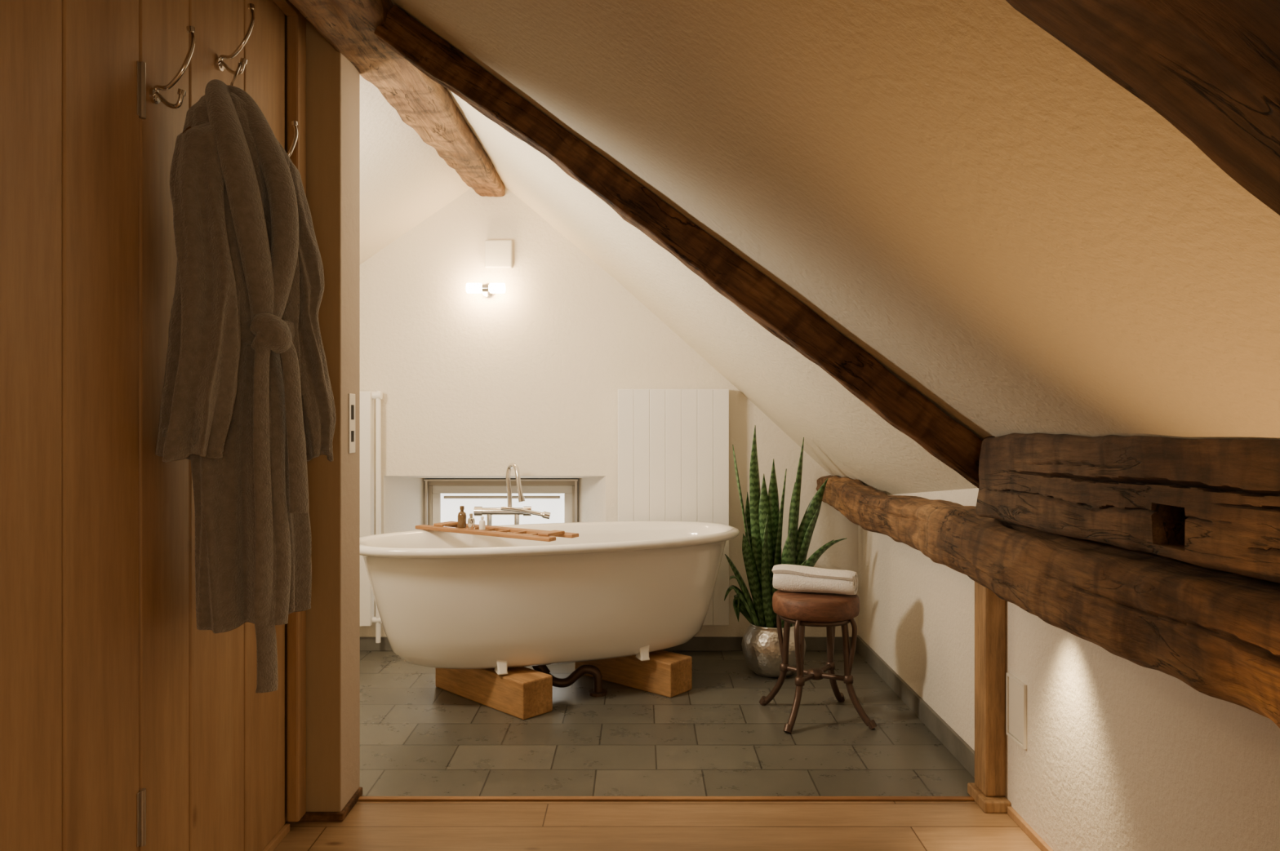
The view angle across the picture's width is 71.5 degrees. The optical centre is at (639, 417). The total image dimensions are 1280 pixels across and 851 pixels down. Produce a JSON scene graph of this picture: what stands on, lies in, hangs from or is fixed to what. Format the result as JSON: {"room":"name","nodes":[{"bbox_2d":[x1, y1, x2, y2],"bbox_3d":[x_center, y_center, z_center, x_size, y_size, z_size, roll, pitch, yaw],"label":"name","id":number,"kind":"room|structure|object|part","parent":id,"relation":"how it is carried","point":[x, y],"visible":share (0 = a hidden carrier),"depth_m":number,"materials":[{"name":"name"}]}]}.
{"room":"attic hallway","nodes":[
{"label":"attic hallway","id":0,"kind":"room"},
{"bbox_2d":[0,0,287,850],"bbox_3d":[-0.950,-0.015,0.410,0.100,2.130,3.820,0,0,0],"label":"wall","id":1,"kind":"structure","parent":0,"point":[111,689],"depth_m":1.49,"materials":[{"name":"brown wood"}]},
{"bbox_2d":[137,788,146,847],"bbox_3d":[-0.896,0.720,1.603,0.011,0.100,0.024,0,0,0],"label":"door hinge","id":2,"kind":"object","parent":1,"relation":"attached to","point":[141,795],"visible":1,"depth_m":1.60,"materials":[{"name":"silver metal"}]},
{"bbox_3d":[-0.899,0.720,1.603,0.002,0.096,0.024,0,0,0],"label":"plate","id":3,"kind":"part","parent":2,"relation":"part of","materials":[{"name":"silver metal"}]},
{"bbox_2d":[137,61,146,119],"bbox_3d":[-0.896,-0.590,1.603,0.011,0.100,0.024,0,0,0],"label":"door hinge","id":4,"kind":"object","parent":1,"relation":"attached to","point":[141,66],"visible":1,"depth_m":1.60,"materials":[{"name":"silver metal"}]},
{"bbox_3d":[-0.899,-0.590,1.603,0.002,0.096,0.024,0,0,0],"label":"plate","id":5,"kind":"part","parent":4,"relation":"part of","materials":[{"name":"silver metal"}]},
{"bbox_2d":[149,26,195,109],"bbox_3d":[-0.861,-0.646,1.643,0.080,0.153,0.028,0,0,3],"label":"coat hook","id":6,"kind":"object","parent":1,"relation":"attached to","point":[155,96],"visible":1,"depth_m":1.64,"materials":[{"name":"silver metal"}]},
{"bbox_3d":[-0.897,-0.595,1.645,0.006,0.028,0.028,0,0,0],"label":"plate","id":7,"kind":"part","parent":6,"relation":"part of","materials":[{"name":"silver metal"}]},
{"bbox_2d":[215,3,254,75],"bbox_3d":[-0.861,-0.806,1.898,0.080,0.153,0.028,0,0,3],"label":"coat hook","id":8,"kind":"object","parent":1,"relation":"attached to","point":[220,65],"visible":0.95,"depth_m":1.89,"materials":[{"name":"silver metal"}]},
{"bbox_3d":[-0.897,-0.755,1.900,0.006,0.028,0.028,0,0,0],"label":"plate","id":9,"kind":"part","parent":8,"relation":"part of","materials":[{"name":"silver metal"}]},
{"bbox_2d":[155,62,336,693],"bbox_3d":[-0.771,-0.112,1.769,0.215,1.289,0.379,0,0,8],"label":"bathrobe","id":10,"kind":"object","parent":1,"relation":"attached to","point":[247,397],"visible":1,"depth_m":1.69,"materials":[{"name":"fabric"}]},
{"bbox_2d":[262,823,289,850],"bbox_3d":[-0.894,1.040,0.380,0.012,0.020,3.760,0,0,0],"label":"baseboard","id":11,"kind":"structure","parent":1,"relation":"attached to","point":[275,842],"depth_m":2.19,"materials":[{"name":"brown wood"}]},
{"bbox_2d":[272,0,297,16],"bbox_3d":[-0.884,-1.035,1.941,0.032,0.030,0.642,0,0,0],"label":"trim","id":12,"kind":"structure","parent":1,"relation":"attached to","point":[286,6],"depth_m":2.22,"materials":[{"name":"brown wood"}]},
{"bbox_2d":[287,120,297,157],"bbox_3d":[-0.861,-0.636,2.138,0.080,0.153,0.028,0,0,3],"label":"coat hook","id":13,"kind":"object","parent":1,"relation":"attached to","point":[294,123],"visible":0.21,"depth_m":2.13,"materials":[{"name":"silver metal"}]},
{"bbox_2d":[297,786,362,822],"bbox_3d":[-0.834,1.039,2.396,0.123,0.022,0.168,0,0,0],"label":"baseboard","id":14,"kind":"structure","parent":1,"relation":"attached to","point":[340,816],"depth_m":2.31,"materials":[{"name":"brown wood"}]},
{"bbox_2d":[360,75,471,264],"bbox_3d":[-1.390,-0.644,3.298,1.420,1.060,1.636,0,0,0],"label":"ceiling","id":15,"kind":"structure","parent":0,"point":[404,180],"depth_m":3.46,"materials":[{"name":"paint"}]},
{"bbox_2d":[360,187,857,636],"bbox_3d":[-0.482,-0.037,4.178,3.035,2.174,0.324,0,0,0],"label":"wall","id":16,"kind":"structure","parent":0,"point":[530,375],"depth_m":4.02,"materials":[{"name":"paint"}]},
{"bbox_2d":[360,391,382,643],"bbox_3d":[-1.435,0.440,3.970,0.570,1.120,0.091,0,0,0],"label":"radiator","id":17,"kind":"object","parent":16,"relation":"attached to","point":[367,618],"visible":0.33,"depth_m":3.92,"materials":[{"name":"white metal"}]},
{"bbox_3d":[-1.455,0.403,3.940,0.529,1.035,0.030,0,0,0],"label":"panel","id":18,"kind":"part","parent":17,"relation":"part of","materials":[{"name":"white metal"}]},
{"bbox_2d":[466,283,505,297],"bbox_3d":[-0.681,-0.573,3.963,0.170,0.060,0.107,0,0,0],"label":"wall lamp","id":19,"kind":"object","parent":16,"relation":"attached to","point":[490,290],"visible":1,"depth_m":3.92,"materials":[{"name":"silver metal"}]},
{"bbox_3d":[-0.732,-0.573,3.931,0.068,0.043,0.044,0,0,0],"label":"glass","id":20,"kind":"part","parent":19,"relation":"part of","materials":[{"name":"white glass"}]},
{"bbox_2d":[481,284,489,292],"bbox_3d":[-0.681,-0.573,3.931,0.032,0.034,0.034,0,0,0],"label":"socket","id":21,"kind":"object","parent":19,"relation":"attached to","point":[485,287],"depth_m":3.92,"materials":[{"name":"silver metal"}]},
{"bbox_3d":[-0.681,-0.573,4.006,0.060,0.060,0.020,0,0,0],"label":"wall plate","id":22,"kind":"part","parent":19,"relation":"part of","materials":[{"name":"silver metal"}]},
{"bbox_3d":[-0.630,-0.573,3.931,0.068,0.043,0.044,0,0,0],"label":"glass","id":23,"kind":"part","parent":19,"relation":"part of","materials":[{"name":"white glass"}]},
{"bbox_2d":[484,240,512,268],"bbox_3d":[-0.634,-0.735,3.998,0.121,0.124,0.035,0,0,0],"label":"junction box","id":24,"kind":"object","parent":16,"relation":"attached to","point":[498,253],"visible":1,"depth_m":3.98,"materials":[{"name":"white plastic"}]},
{"bbox_2d":[423,479,578,525],"bbox_3d":[-0.673,0.574,4.322,0.746,0.553,0.035,0,0,0],"label":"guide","id":25,"kind":"object","parent":16,"relation":"attached to","point":[426,481],"visible":0.56,"depth_m":4.31,"materials":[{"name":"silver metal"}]},
{"bbox_2d":[426,478,578,525],"bbox_3d":[-0.673,0.573,4.365,0.746,0.555,0.050,0,0,0],"label":"frame","id":26,"kind":"object","parent":16,"relation":"attached to","point":[431,484],"visible":0.38,"depth_m":4.34,"materials":[{"name":"beige paint"}]},
{"bbox_2d":[432,485,572,528],"bbox_3d":[-0.673,0.570,4.357,0.686,0.480,0.055,0,0,0],"label":"window","id":27,"kind":"structure","parent":16,"relation":"in","point":[450,508],"depth_m":4.36,"materials":[{"name":"white"}]},
{"bbox_3d":[-0.673,0.387,4.343,0.566,0.012,0.025,0,0,0],"label":"blind rail","id":28,"kind":"part","parent":27,"relation":"part of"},
{"bbox_3d":[-0.673,0.570,4.367,0.686,0.480,0.035,0,0,0],"label":"sash","id":29,"kind":"part","parent":27,"relation":"part of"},
{"bbox_2d":[360,636,856,651],"bbox_3d":[-0.513,1.019,4.010,2.973,0.062,0.012,0,0,0],"label":"baseboard","id":30,"kind":"structure","parent":16,"relation":"attached to","point":[366,643],"depth_m":4.00,"materials":[{"name":"tile"}]},
{"bbox_2d":[617,389,728,625],"bbox_3d":[0.147,0.394,3.970,0.491,1.044,0.091,0,0,0],"label":"radiator","id":31,"kind":"object","parent":16,"relation":"attached to","point":[673,444],"visible":0.64,"depth_m":3.92,"materials":[{"name":"white metal"}]},
{"bbox_2d":[273,651,1041,850],"bbox_3d":[-0.500,1.100,1.508,3.200,0.100,6.216,0,0,0],"label":"floor","id":32,"kind":"structure","parent":0,"point":[715,738],"depth_m":2.65,"materials":[{"name":"tile"}]},
{"bbox_2d":[435,666,552,719],"bbox_3d":[-0.555,0.985,3.326,0.552,0.130,0.135,0,0,44],"label":"block","id":33,"kind":"object","parent":32,"relation":"on","point":[523,693],"visible":0.73,"depth_m":3.18,"materials":[{"name":"brown wood"}]},
{"bbox_2d":[360,520,739,675],"bbox_3d":[-0.335,0.681,3.460,1.532,0.466,0.672,0,0,-19],"label":"bathtub","id":34,"kind":"object","parent":33,"relation":"on","point":[639,588],"visible":0.95,"depth_m":3.20,"materials":[{"name":"white ceramic"}]},
{"bbox_2d":[415,521,578,542],"bbox_3d":[-0.565,0.434,3.452,0.697,0.024,0.167,0,0,33],"label":"tray","id":35,"kind":"object","parent":34,"relation":"on","point":[490,531],"visible":0.97,"depth_m":3.40,"materials":[{"name":"brown wood"}]},
{"bbox_3d":[-0.779,0.427,3.588,0.050,0.010,0.100,0,0,33],"label":"rail","id":36,"kind":"part","parent":35,"relation":"part of","materials":[{"name":"brown wood"}]},
{"bbox_2d":[457,506,466,528],"bbox_3d":[-0.700,0.389,3.500,0.034,0.086,0.034,0,0,0],"label":"soap bottle","id":37,"kind":"object","parent":35,"relation":"on","point":[461,515],"visible":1,"depth_m":3.49,"materials":[{"name":"orange glass"}]},
{"bbox_2d":[467,513,475,529],"bbox_3d":[-0.655,0.402,3.455,0.028,0.061,0.028,0,0,0],"label":"soap bottle","id":38,"kind":"object","parent":35,"relation":"on","point":[471,522],"visible":1,"depth_m":3.44,"materials":[{"name":"clear glass"}]},
{"bbox_2d":[479,516,485,529],"bbox_3d":[-0.610,0.407,3.440,0.024,0.051,0.024,0,0,0],"label":"soap bottle","id":39,"kind":"object","parent":35,"relation":"on","point":[482,523],"visible":1,"depth_m":3.43,"materials":[{"name":"white plastic"}]},
{"bbox_3d":[-0.328,0.427,3.297,0.050,0.010,0.100,0,0,33],"label":"rail","id":40,"kind":"part","parent":35,"relation":"part of","materials":[{"name":"brown wood"}]},
{"bbox_2d":[473,462,550,525],"bbox_3d":[-0.556,0.622,3.860,0.338,0.855,0.121,0,0,0],"label":"faucet","id":41,"kind":"object","parent":32,"relation":"on","point":[477,511],"visible":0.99,"depth_m":3.88,"materials":[{"name":"silver metal"}]},
{"bbox_3d":[-0.708,0.410,3.900,0.035,0.042,0.042,0,0,0],"label":"handle","id":42,"kind":"part","parent":41,"relation":"part of","materials":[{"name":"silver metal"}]},
{"bbox_3d":[-0.492,0.410,3.900,0.035,0.042,0.042,0,0,0],"label":"handle","id":43,"kind":"part","parent":41,"relation":"part of","materials":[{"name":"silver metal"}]},
{"bbox_2d":[532,664,607,697],"bbox_3d":[-0.270,0.990,3.384,0.289,0.122,0.070,0,0,2],"label":"drain pipe","id":44,"kind":"object","parent":32,"relation":"on","point":[597,691],"visible":0.87,"depth_m":3.37,"materials":[{"name":"grey metal"}]},
{"bbox_2d":[574,650,692,697],"bbox_3d":[-0.034,0.985,3.546,0.507,0.130,0.135,0,0,41],"label":"block","id":45,"kind":"object","parent":32,"relation":"on","point":[666,673],"visible":0.6,"depth_m":3.42,"materials":[{"name":"brown wood"}]},
{"bbox_2d":[357,796,974,801],"bbox_3d":[0.102,1.047,2.446,1.765,0.006,0.020,0,0,0],"label":"trim","id":46,"kind":"structure","parent":32,"relation":"on","point":[361,798],"depth_m":2.44,"materials":[{"name":"brown wood"}]},
{"bbox_2d":[724,426,846,678],"bbox_3d":[0.590,0.540,3.660,0.499,1.020,0.264,0,0,0],"label":"potted snake plant","id":47,"kind":"object","parent":32,"relation":"on","point":[762,517],"visible":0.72,"depth_m":3.64,"materials":[{"name":"green plant"}]},
{"bbox_3d":[0.550,0.946,3.660,0.264,0.208,0.264,0,0,0],"label":"pot","id":48,"kind":"part","parent":47,"relation":"part of","materials":[{"name":"silver metal"}]},
{"bbox_2d":[759,590,877,733],"bbox_3d":[0.618,0.835,3.130,0.327,0.438,0.327,0,0,-8],"label":"stool","id":49,"kind":"object","parent":32,"relation":"on","point":[829,611],"visible":0.98,"depth_m":3.04,"materials":[{"name":"dark iron"},{"name":"leather"}]},
{"bbox_3d":[0.497,0.865,3.221,0.115,0.362,0.023,0,0,37],"label":"leg","id":50,"kind":"part","parent":49,"relation":"part of","materials":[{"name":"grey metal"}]},
{"bbox_3d":[0.527,0.865,3.009,0.023,0.362,0.115,0,0,37],"label":"leg","id":51,"kind":"part","parent":49,"relation":"part of","materials":[{"name":"grey metal"}]},
{"bbox_2d":[772,564,857,595],"bbox_3d":[0.615,0.568,3.125,0.288,0.097,0.113,0,0,24],"label":"rolled towel","id":52,"kind":"object","parent":49,"relation":"on","point":[786,578],"visible":1,"depth_m":3.08,"materials":[{"name":"white fabric"}]},
{"bbox_3d":[0.618,0.652,3.130,0.302,0.072,0.302,0,0,0],"label":"seat","id":53,"kind":"part","parent":49,"relation":"part of","materials":[{"name":"brown leather"}]},
{"bbox_3d":[0.709,0.865,3.251,0.023,0.362,0.115,0,0,37],"label":"leg","id":54,"kind":"part","parent":49,"relation":"part of","materials":[{"name":"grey metal"}]},
{"bbox_3d":[0.739,0.865,3.039,0.115,0.362,0.023,0,0,37],"label":"leg","id":55,"kind":"part","parent":49,"relation":"part of","materials":[{"name":"grey metal"}]},
{"bbox_2d":[391,0,1279,495],"bbox_3d":[0.210,-0.362,1.258,1.780,1.624,5.716,0,0,0],"label":"ceiling","id":56,"kind":"structure","parent":0,"point":[1023,242],"depth_m":1.27,"materials":[{"name":"paint"}]},
{"bbox_2d":[288,0,505,196],"bbox_3d":[-0.679,-1.021,2.453,0.268,0.231,3.116,0,0,2],"label":"ridge beam","id":57,"kind":"structure","parent":56,"relation":"attached to","point":[424,104],"depth_m":2.58,"materials":[{"name":"brown wood"}]},
{"bbox_2d":[373,4,982,488],"bbox_3d":[0.132,-0.407,2.183,1.553,1.190,0.084,0,0,0],"label":"beam","id":58,"kind":"structure","parent":56,"relation":"attached to","point":[774,308],"depth_m":2.15,"materials":[{"name":"brown wood"}]},
{"bbox_2d":[1005,0,1279,215],"bbox_3d":[0.093,-0.433,0.496,1.438,1.100,0.204,0,0,-1],"label":"beam","id":59,"kind":"structure","parent":56,"relation":"attached to","point":[1211,68],"depth_m":0.53,"materials":[{"name":"brown wood"}]},
{"bbox_2d":[857,488,1279,850],"bbox_3d":[1.035,0.550,1.308,0.100,1.000,5.616,0,0,0],"label":"wall","id":60,"kind":"structure","parent":0,"point":[1121,754],"depth_m":1.96,"materials":[{"name":"paint"}]},
{"bbox_2d":[856,635,974,777],"bbox_3d":[0.979,1.015,3.258,0.012,0.070,1.516,0,0,0],"label":"baseboard","id":61,"kind":"structure","parent":60,"relation":"attached to","point":[950,740],"depth_m":3.07,"materials":[{"name":"tile"}]},
{"bbox_2d":[967,782,1010,813],"bbox_3d":[0.950,1.035,2.425,0.070,0.030,0.130,0,0,0],"label":"plinth block","id":62,"kind":"object","parent":60,"relation":"attached to","point":[988,804],"visible":0.7,"depth_m":2.37,"materials":[{"name":"brown wood"}]},
{"bbox_2d":[974,582,1005,796],"bbox_3d":[0.957,0.715,2.433,0.057,0.610,0.085,0,0,0],"label":"wooden post","id":63,"kind":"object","parent":60,"relation":"attached to","point":[989,609],"depth_m":2.39,"materials":[{"name":"brown wood"}]},
{"bbox_2d":[1006,672,1026,750],"bbox_3d":[0.981,0.762,2.320,0.008,0.165,0.110,0,0,0],"label":"access panel","id":64,"kind":"object","parent":60,"relation":"attached to","point":[1016,690],"visible":1,"depth_m":2.31,"materials":[{"name":"white plastic"}]},
{"bbox_3d":[0.983,0.762,2.320,0.005,0.147,0.092,0,0,0],"label":"panel lid","id":65,"kind":"part","parent":64,"relation":"part of","materials":[{"name":"white plastic"}]},
{"bbox_2d":[1007,806,1053,850],"bbox_3d":[0.979,1.040,0.430,0.012,0.020,3.860,0,0,0],"label":"baseboard","id":66,"kind":"structure","parent":60,"relation":"attached to","point":[1031,833],"depth_m":2.23,"materials":[{"name":"brown wood"}]},
{"bbox_2d":[816,475,1279,728],"bbox_3d":[0.871,0.323,2.055,0.217,0.219,3.911,0,0,0],"label":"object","id":67,"kind":"structure","parent":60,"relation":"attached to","point":[1215,632],"depth_m":1.50,"materials":[{"name":"brown wood"}]},
{"bbox_2d":[975,433,1279,583],"bbox_3d":[0.884,0.125,1.107,0.194,0.221,2.020,0,0,0],"label":"beam","id":68,"kind":"structure","parent":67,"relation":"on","point":[1211,504],"depth_m":1.40,"materials":[{"name":"brown wood"}]},
{"bbox_3d":[-1.450,-0.015,2.400,1.100,2.130,0.160,0,0,0],"label":"wall","id":69,"kind":"structure","parent":0,"visible":0},
{"bbox_2d":[286,9,306,822],"bbox_3d":[-0.884,-0.020,2.290,0.032,2.100,0.056,0,0,0],"label":"trim","id":70,"kind":"structure","parent":69,"relation":"attached to","point":[295,25],"depth_m":2.26,"materials":[{"name":"brown wood"}]},
{"bbox_2d":[306,19,359,812],"bbox_3d":[-0.840,-0.022,2.400,0.120,2.105,0.160,0,0,0],"label":"door frame","id":71,"kind":"structure","parent":69,"relation":"in","point":[332,81],"depth_m":2.32,"materials":[{"name":"paint"}]},
{"bbox_2d":[348,393,355,453],"bbox_3d":[-0.778,0.015,2.405,0.004,0.160,0.050,0,0,0],"label":"strike plate","id":72,"kind":"object","parent":71,"relation":"attached to","point":[351,397],"visible":1,"depth_m":2.40,"materials":[{"name":"silver metal"}]}
]}

